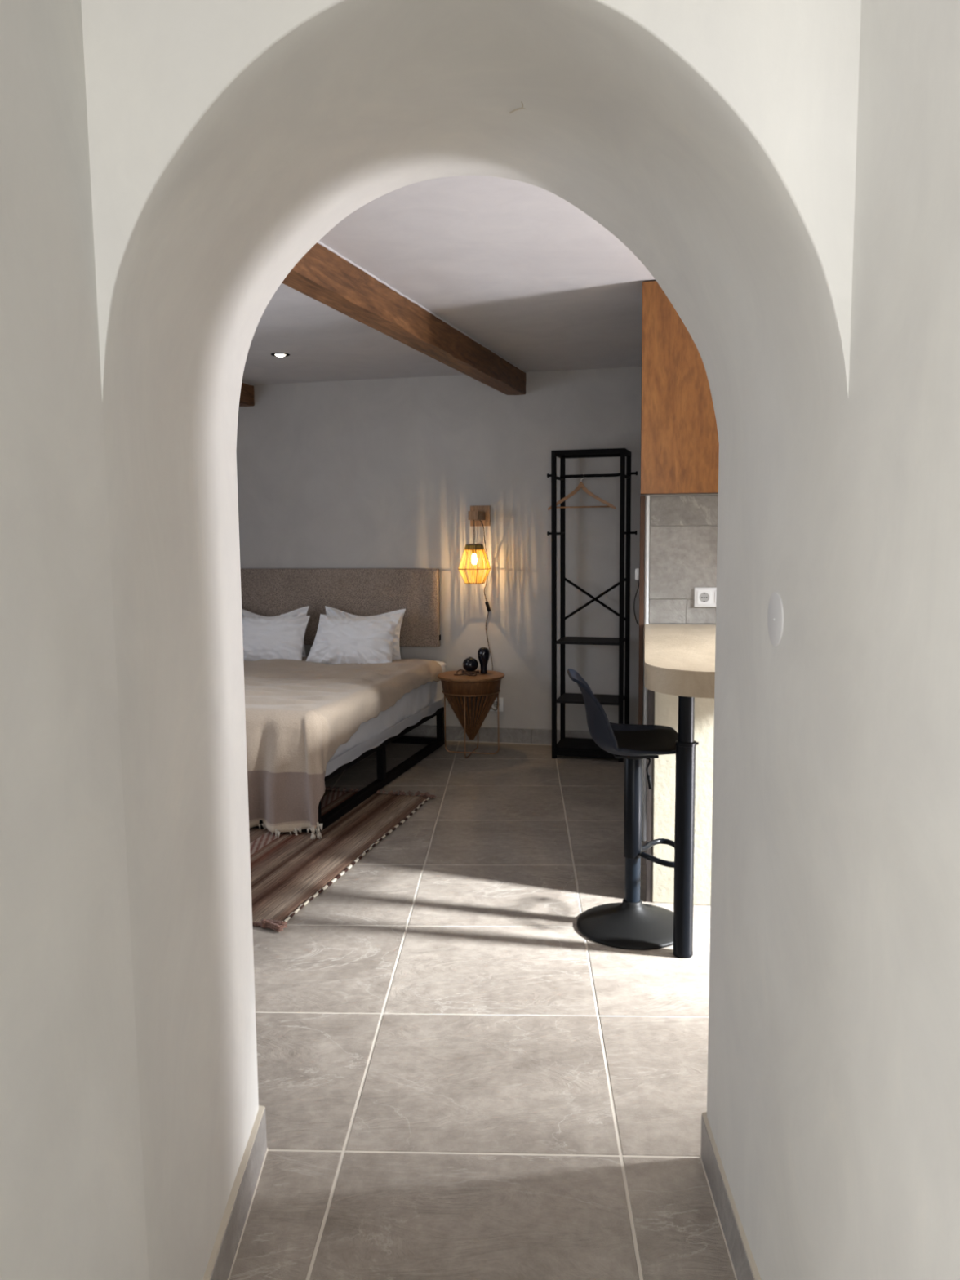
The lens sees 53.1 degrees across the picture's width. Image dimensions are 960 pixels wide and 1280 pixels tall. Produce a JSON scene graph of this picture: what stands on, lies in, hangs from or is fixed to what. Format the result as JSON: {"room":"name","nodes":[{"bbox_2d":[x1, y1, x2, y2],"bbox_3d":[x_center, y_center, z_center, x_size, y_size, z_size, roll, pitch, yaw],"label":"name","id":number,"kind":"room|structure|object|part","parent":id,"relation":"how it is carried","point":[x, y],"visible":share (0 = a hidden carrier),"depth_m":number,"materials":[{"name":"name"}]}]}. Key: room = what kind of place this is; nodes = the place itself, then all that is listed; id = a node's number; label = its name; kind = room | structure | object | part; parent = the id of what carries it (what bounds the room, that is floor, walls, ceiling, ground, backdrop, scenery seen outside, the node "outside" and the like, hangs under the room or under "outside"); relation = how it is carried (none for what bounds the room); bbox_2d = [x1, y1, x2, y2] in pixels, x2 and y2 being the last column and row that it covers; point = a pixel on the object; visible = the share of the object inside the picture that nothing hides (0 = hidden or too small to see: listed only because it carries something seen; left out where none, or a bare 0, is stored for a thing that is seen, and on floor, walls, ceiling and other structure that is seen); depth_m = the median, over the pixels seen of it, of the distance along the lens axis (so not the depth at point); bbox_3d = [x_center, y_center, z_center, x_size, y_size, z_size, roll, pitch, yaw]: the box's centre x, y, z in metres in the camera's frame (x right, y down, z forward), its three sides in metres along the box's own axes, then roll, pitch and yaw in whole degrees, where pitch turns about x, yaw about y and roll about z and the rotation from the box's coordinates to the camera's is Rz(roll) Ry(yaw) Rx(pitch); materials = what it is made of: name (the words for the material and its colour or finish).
{"room":"hallway","nodes":[
{"label":"hallway","id":0,"kind":"room"},
{"bbox_2d":[0,0,148,1279],"bbox_3d":[-0.539,0.103,0.864,0.124,2.285,0.750,0,7,2],"label":"wall","id":1,"kind":"structure","parent":0,"point":[73,1205],"depth_m":1.07,"materials":[{"name":"paint"}]},
{"bbox_2d":[202,1105,267,1279],"bbox_3d":[-0.467,1.101,1.723,0.031,0.107,0.738,-1,7,-2],"label":"baseboard","id":2,"kind":"structure","parent":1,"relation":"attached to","point":[224,1254],"depth_m":1.83,"materials":[{"name":"beige tile"}]},
{"bbox_2d":[235,366,644,731],"bbox_3d":[0.093,-0.493,6.040,7.052,2.285,0.152,1,7,13],"label":"wall","id":3,"kind":"structure","parent":0,"point":[375,473],"depth_m":5.98,"materials":[{"name":"paint"}]},
{"bbox_2d":[240,568,440,647],"bbox_3d":[-1.055,-0.216,6.235,1.643,0.495,0.056,1,7,13],"label":"headboard","id":4,"kind":"object","parent":3,"relation":"attached to","point":[265,592],"visible":0.61,"depth_m":6.14,"materials":[{"name":"beige fabric"}]},
{"bbox_2d":[457,505,497,711],"bbox_3d":[-0.008,-0.182,5.878,0.212,1.274,0.285,1,7,13],"label":"wall lamp","id":5,"kind":"object","parent":3,"relation":"hanging from","point":[478,516],"visible":0.9,"depth_m":5.79,"materials":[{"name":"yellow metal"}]},
{"bbox_3d":[-0.034,-0.458,5.801,0.188,0.236,0.188,1,7,13],"label":"shade frame","id":6,"kind":"part","parent":5,"relation":"part of","materials":[{"name":"brown metal"}]},
{"bbox_3d":[-0.035,-0.649,5.780,0.008,0.148,0.006,1,7,13],"label":"hanging cord","id":7,"kind":"part","parent":5,"relation":"part of","materials":[{"name":"black"}]},
{"bbox_3d":[-0.034,-0.490,5.798,0.038,0.068,0.038,1,7,13],"label":"bulb","id":8,"kind":"part","parent":5,"relation":"part of","materials":[{"name":"white glass"}]},
{"bbox_3d":[-0.019,-0.756,5.842,0.060,0.052,0.197,1,7,13],"label":"arm","id":9,"kind":"part","parent":5,"relation":"part of"},
{"bbox_3d":[0.001,-0.768,5.947,0.125,0.125,0.016,1,7,13],"label":"wall plate","id":10,"kind":"part","parent":5,"relation":"part of","materials":[{"name":"brown wood"}]},
{"bbox_3d":[0.030,-0.477,5.893,0.043,0.517,0.162,0,7,9],"label":"return cord","id":11,"kind":"part","parent":5,"relation":"part of","materials":[{"name":"black"}]},
{"bbox_2d":[484,601,490,611],"bbox_3d":[0.049,-0.208,5.994,0.036,0.065,0.016,1,7,13],"label":"switch","id":12,"kind":"object","parent":5,"relation":"attached to","point":[486,603],"depth_m":5.99,"materials":[{"name":"black plastic"}]},
{"bbox_3d":[0.083,0.132,5.999,0.040,0.620,0.127,-4,8,-30],"label":"supply cord","id":13,"kind":"part","parent":5,"relation":"part of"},
{"bbox_2d":[489,697,503,711],"bbox_3d":[0.103,0.407,6.063,0.090,0.090,0.011,1,7,13],"label":"wall socket","id":14,"kind":"object","parent":3,"relation":"attached to","point":[494,706],"visible":0.73,"depth_m":6.06,"materials":[{"name":"white plastic"}]},
{"bbox_2d":[403,724,592,745],"bbox_3d":[-0.047,0.601,6.114,5.904,0.098,0.013,1,7,13],"label":"baseboard","id":15,"kind":"structure","parent":3,"relation":"attached to","point":[453,733],"depth_m":6.07,"materials":[{"name":"beige tile"}]},
{"bbox_2d":[242,175,655,384],"bbox_3d":[-0.075,-1.242,2.002,6.400,0.120,9.450,0,7,2],"label":"ceiling","id":16,"kind":"structure","parent":0,"point":[514,266],"depth_m":3.77,"materials":[{"name":"paint"}]},
{"bbox_2d":[239,381,254,406],"bbox_3d":[-2.150,-1.335,4.127,0.132,0.140,4.400,1,7,17],"label":"ceiling beam","id":17,"kind":"structure","parent":16,"relation":"attached to","point":[246,394],"depth_m":6.12,"materials":[{"name":"wood"}]},
{"bbox_2d":[271,352,289,356],"bbox_3d":[-1.070,-1.525,5.147,0.100,0.014,0.100,0,7,2],"label":"recessed light","id":18,"kind":"object","parent":16,"relation":"in","point":[276,354],"visible":1,"depth_m":5.13,"materials":[{"name":"black metal"}]},
{"bbox_2d":[281,240,526,395],"bbox_3d":[-0.372,-1.323,3.869,0.132,0.139,4.100,1,7,17],"label":"ceiling beam","id":19,"kind":"structure","parent":16,"relation":"attached to","point":[322,274],"depth_m":3.82,"materials":[{"name":"wood"}]},
{"bbox_2d":[80,0,861,1279],"bbox_3d":[-0.086,0.016,1.587,6.200,2.285,0.740,0,7,2],"label":"wall","id":20,"kind":"structure","parent":0,"point":[715,140],"depth_m":1.40,"materials":[{"name":"paint"}]},
{"bbox_2d":[767,591,783,646],"bbox_3d":[0.455,-0.032,1.479,0.007,0.085,0.085,0,7,2],"label":"plate","id":21,"kind":"object","parent":20,"relation":"attached to","point":[775,611],"visible":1,"depth_m":1.47,"materials":[{"name":"paint"}]},
{"bbox_2d":[229,741,735,1279],"bbox_3d":[0.009,1.133,2.219,6.593,0.080,9.350,0,7,2],"label":"floor","id":22,"kind":"structure","parent":0,"point":[456,1081],"depth_m":2.45,"materials":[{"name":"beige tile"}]},
{"bbox_2d":[248,786,435,932],"bbox_3d":[-0.885,0.864,4.170,0.932,0.034,1.740,1,7,15],"label":"woven rug","id":23,"kind":"object","parent":22,"relation":"on","point":[288,871],"visible":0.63,"depth_m":4.04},
{"bbox_3d":[-1.134,0.964,3.387,0.870,0.015,0.017,1,7,16],"label":"cord","id":24,"kind":"part","parent":23,"relation":"part of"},
{"bbox_2d":[253,658,448,833],"bbox_3d":[-1.243,0.474,5.376,1.660,0.523,1.930,1,7,16],"label":"double bed","id":25,"kind":"object","parent":22,"relation":"on","point":[425,702],"visible":0.27,"depth_m":5.07,"materials":[{"name":"black metal"}]},
{"bbox_3d":[-0.733,0.731,4.274,0.038,0.172,0.038,1,7,16],"label":"post","id":26,"kind":"part","parent":25,"relation":"part of","materials":[{"name":"black metal"}]},
{"bbox_2d":[243,656,442,839],"bbox_3d":[-1.269,0.494,5.233,1.699,0.629,1.847,1,7,16],"label":"throw blanket","id":27,"kind":"object","parent":25,"relation":"on","point":[299,713],"visible":0.48,"depth_m":4.33,"materials":[{"name":"beige fabric"}]},
{"bbox_2d":[241,605,309,657],"bbox_3d":[-1.352,-0.048,6.151,0.552,0.341,0.177,2,7,19],"label":"pillow","id":28,"kind":"object","parent":27,"relation":"on","point":[302,611],"visible":0.25,"depth_m":6.10,"materials":[{"name":"fabric"}]},
{"bbox_2d":[242,615,310,661],"bbox_3d":[-1.359,-0.003,5.984,0.602,0.296,0.225,1,7,17],"label":"pillow","id":29,"kind":"object","parent":27,"relation":"on","point":[263,637],"visible":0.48,"depth_m":5.90,"materials":[{"name":"fabric"}]},
{"bbox_2d":[306,613,399,664],"bbox_3d":[-0.780,0.008,5.826,0.561,0.316,0.229,1,7,17],"label":"pillow","id":30,"kind":"object","parent":27,"relation":"on","point":[338,639],"visible":0.91,"depth_m":5.76,"materials":[{"name":"fabric"}]},
{"bbox_2d":[324,605,405,660],"bbox_3d":[-0.733,-0.037,5.995,0.547,0.341,0.170,1,7,17],"label":"pillow","id":31,"kind":"object","parent":27,"relation":"on","point":[329,611],"visible":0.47,"depth_m":5.94,"materials":[{"name":"fabric"}]},
{"bbox_3d":[-0.517,0.642,5.040,0.038,0.172,0.038,1,7,16],"label":"post","id":32,"kind":"part","parent":25,"relation":"part of","materials":[{"name":"black metal"}]},
{"bbox_3d":[-1.246,0.348,5.368,1.653,0.270,1.918,1,7,16],"label":"mattress","id":33,"kind":"part","parent":25,"relation":"part of","materials":[{"name":"white fabric"}]},
{"bbox_3d":[-0.248,0.530,5.996,0.038,0.172,0.038,1,7,16],"label":"post","id":34,"kind":"part","parent":25,"relation":"part of","materials":[{"name":"black metal"}]},
{"bbox_2d":[437,670,504,758],"bbox_3d":[-0.051,0.446,5.770,0.400,0.481,0.400,1,7,13],"label":"side table","id":35,"kind":"object","parent":22,"relation":"on","point":[471,698],"visible":0.98,"depth_m":5.65,"materials":[{"name":"brown wood"}]},
{"bbox_2d":[453,657,479,675],"bbox_3d":[-0.073,0.155,5.747,0.138,0.102,0.145,1,7,15],"label":"ornament","id":36,"kind":"object","parent":35,"relation":"on","point":[470,664],"visible":1,"depth_m":5.72,"materials":[{"name":"black ceramic"}]},
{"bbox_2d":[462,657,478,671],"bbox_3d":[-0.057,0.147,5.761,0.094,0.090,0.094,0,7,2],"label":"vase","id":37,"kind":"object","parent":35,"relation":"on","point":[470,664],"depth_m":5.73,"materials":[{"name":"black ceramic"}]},
{"bbox_2d":[477,647,489,673],"bbox_3d":[0.022,0.122,5.775,0.074,0.158,0.074,0,7,2],"label":"ornament","id":38,"kind":"object","parent":35,"relation":"on","point":[483,653],"visible":1,"depth_m":5.75,"materials":[{"name":"black ceramic"}]},
{"bbox_2d":[546,448,637,762],"bbox_3d":[0.653,-0.201,5.630,0.523,1.785,0.287,1,7,16],"label":"clothes rack","id":39,"kind":"object","parent":22,"relation":"on","point":[574,747],"visible":0.91,"depth_m":5.61,"materials":[{"name":"black metal"}]},
{"bbox_3d":[0.429,-0.190,5.559,0.026,1.785,0.026,1,7,16],"label":"post","id":40,"kind":"part","parent":39,"relation":"part of","materials":[{"name":"black metal"}]},
{"bbox_3d":[0.457,-0.942,5.599,0.022,0.014,0.234,1,7,16],"label":"rail","id":41,"kind":"part","parent":39,"relation":"part of","materials":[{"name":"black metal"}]},
{"bbox_3d":[0.456,-1.079,5.583,0.026,0.026,0.234,1,7,16],"label":"rail","id":42,"kind":"part","parent":39,"relation":"part of","materials":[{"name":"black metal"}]},
{"bbox_3d":[0.500,-0.219,5.807,0.026,1.785,0.026,1,7,16],"label":"post","id":43,"kind":"part","parent":39,"relation":"part of","materials":[{"name":"black metal"}]},
{"bbox_2d":[555,737,606,751],"bbox_3d":[0.661,0.625,5.723,0.393,0.013,0.277,1,7,16],"label":"shelf","id":44,"kind":"object","parent":39,"relation":"attached to","point":[565,744],"depth_m":5.67,"materials":[{"name":"black metal"}]},
{"bbox_2d":[547,472,615,510],"bbox_3d":[0.588,-0.863,5.570,0.396,0.215,0.030,1,7,15],"label":"hanger","id":45,"kind":"object","parent":39,"relation":"hanging from","point":[580,485],"visible":0.98,"depth_m":5.56,"materials":[{"name":"brown wood"}]},
{"bbox_3d":[0.625,0.663,5.602,0.366,0.036,0.026,1,7,16],"label":"rail","id":46,"kind":"part","parent":39,"relation":"part of","materials":[{"name":"black metal"}]},
{"bbox_3d":[0.608,-1.060,5.405,0.366,0.026,0.026,1,7,16],"label":"rail","id":47,"kind":"part","parent":39,"relation":"part of","materials":[{"name":"black metal"}]},
{"bbox_3d":[0.645,-0.951,5.543,0.368,0.024,0.017,1,7,16],"label":"hanging rod","id":48,"kind":"part","parent":39,"relation":"part of","materials":[{"name":"black metal"}]},
{"bbox_2d":[555,693,625,705],"bbox_3d":[0.658,0.349,5.692,0.378,0.014,0.277,1,7,16],"label":"shelf","id":49,"kind":"object","parent":39,"relation":"attached to","point":[566,698],"depth_m":5.64,"materials":[{"name":"black metal"}]},
{"bbox_2d":[555,636,626,645],"bbox_3d":[0.655,0.005,5.652,0.378,0.014,0.277,1,7,16],"label":"shelf","id":50,"kind":"object","parent":39,"relation":"attached to","point":[563,640],"depth_m":5.58,"materials":[{"name":"black metal"}]},
{"bbox_3d":[0.680,-1.089,5.653,0.366,0.026,0.026,1,7,16],"label":"rail","id":51,"kind":"part","parent":39,"relation":"part of","materials":[{"name":"black metal"}]},
{"bbox_3d":[0.805,-0.182,5.451,0.026,1.785,0.026,1,7,16],"label":"post","id":52,"kind":"part","parent":39,"relation":"part of","materials":[{"name":"black metal"}]},
{"bbox_3d":[0.877,-0.210,5.699,0.026,1.785,0.026,1,7,16],"label":"post","id":53,"kind":"part","parent":39,"relation":"part of","materials":[{"name":"black metal"}]},
{"bbox_3d":[0.832,-1.070,5.475,0.026,0.026,0.234,1,7,16],"label":"rail","id":54,"kind":"part","parent":39,"relation":"part of","materials":[{"name":"black metal"}]},
{"bbox_2d":[567,668,677,950],"bbox_3d":[0.497,0.539,3.203,0.404,0.868,0.421,0,7,1],"label":"bar stool","id":55,"kind":"object","parent":22,"relation":"on","point":[633,924],"visible":0.88,"depth_m":3.18,"materials":[{"name":"black"}]},
{"bbox_3d":[0.510,0.379,3.185,0.140,0.021,0.140,0,7,1],"label":"swivel plate","id":56,"kind":"part","parent":55,"relation":"part of","materials":[{"name":"black metal"}]},
{"bbox_3d":[0.545,0.433,3.147,0.020,0.101,0.057,-3,7,-19],"label":"height lever","id":57,"kind":"part","parent":55,"relation":"part of","materials":[{"name":"black metal"}]},
{"bbox_2d":[644,624,715,958],"bbox_3d":[1.740,0.488,3.229,2.350,0.940,1.363,1,7,10],"label":"bar table","id":58,"kind":"object","parent":22,"relation":"on","point":[679,660],"depth_m":2.96,"materials":[{"name":"beige"}]},
{"bbox_2d":[644,624,715,697],"bbox_3d":[1.735,0.058,3.179,2.350,0.074,1.363,1,7,10],"label":"countertop","id":59,"kind":"structure","parent":58,"relation":"on","point":[679,660],"depth_m":2.93,"materials":[{"name":"beige stone"}]},
{"bbox_3d":[0.637,0.653,2.996,0.064,0.686,0.064,1,7,10],"label":"leg","id":60,"kind":"part","parent":58,"relation":"part of","materials":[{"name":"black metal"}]},
{"bbox_2d":[638,493,718,840],"bbox_3d":[1.973,-0.266,3.880,2.620,2.285,0.173,1,7,10],"label":"wall","id":61,"kind":"structure","parent":0,"point":[679,531],"depth_m":3.99,"materials":[{"name":"tile"}]},
{"bbox_2d":[633,568,639,624],"bbox_3d":[0.673,-0.187,4.128,0.025,0.242,0.044,1,7,10],"label":"plug","id":62,"kind":"object","parent":61,"relation":"attached to","point":[637,570],"visible":0.99,"depth_m":4.12,"materials":[{"name":"white plastic"}]},
{"bbox_3d":[0.694,0.125,4.141,0.019,1.475,0.173,1,7,10],"label":"panel","id":63,"kind":"part","parent":61,"relation":"part of","materials":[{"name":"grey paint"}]},
{"bbox_3d":[0.702,0.133,4.066,0.020,1.475,0.018,1,7,9],"label":"corner trim","id":64,"kind":"part","parent":61,"relation":"part of","materials":[{"name":"white metal"}]},
{"bbox_2d":[640,280,719,494],"bbox_3d":[0.939,-0.985,3.781,0.598,0.807,0.212,1,7,10],"label":"upper cabinet","id":65,"kind":"object","parent":61,"relation":"attached to","point":[680,444],"visible":0.44,"depth_m":3.71,"materials":[{"name":"brown wood"}]},
{"bbox_2d":[693,587,716,607],"bbox_3d":[0.964,-0.176,3.974,0.152,0.081,0.010,1,7,10],"label":"wall socket","id":66,"kind":"object","parent":61,"relation":"attached to","point":[703,597],"visible":0.48,"depth_m":3.98,"materials":[{"name":"white plastic"}]},
{"bbox_2d":[645,688,714,905],"bbox_3d":[1.114,0.514,3.387,1.036,0.865,0.120,1,7,10],"label":"wall","id":67,"kind":"structure","parent":0,"point":[662,708],"depth_m":3.40,"materials":[{"name":"white paint"}]},
{"bbox_3d":[0.614,0.509,3.471,0.022,0.865,0.118,1,7,10],"label":"panel","id":68,"kind":"part","parent":67,"relation":"part of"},
{"bbox_2d":[819,0,959,1279],"bbox_3d":[0.491,0.098,0.823,0.122,2.285,0.750,0,7,2],"label":"wall","id":69,"kind":"structure","parent":0,"point":[891,1206],"depth_m":1.00,"materials":[{"name":"paint"}]},
{"bbox_2d":[699,1111,761,1279],"bbox_3d":[0.458,1.138,1.319,0.032,0.107,1.476,0,7,2],"label":"baseboard","id":70,"kind":"structure","parent":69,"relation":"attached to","point":[743,1263],"depth_m":1.81,"materials":[{"name":"beige tile"}]}
]}

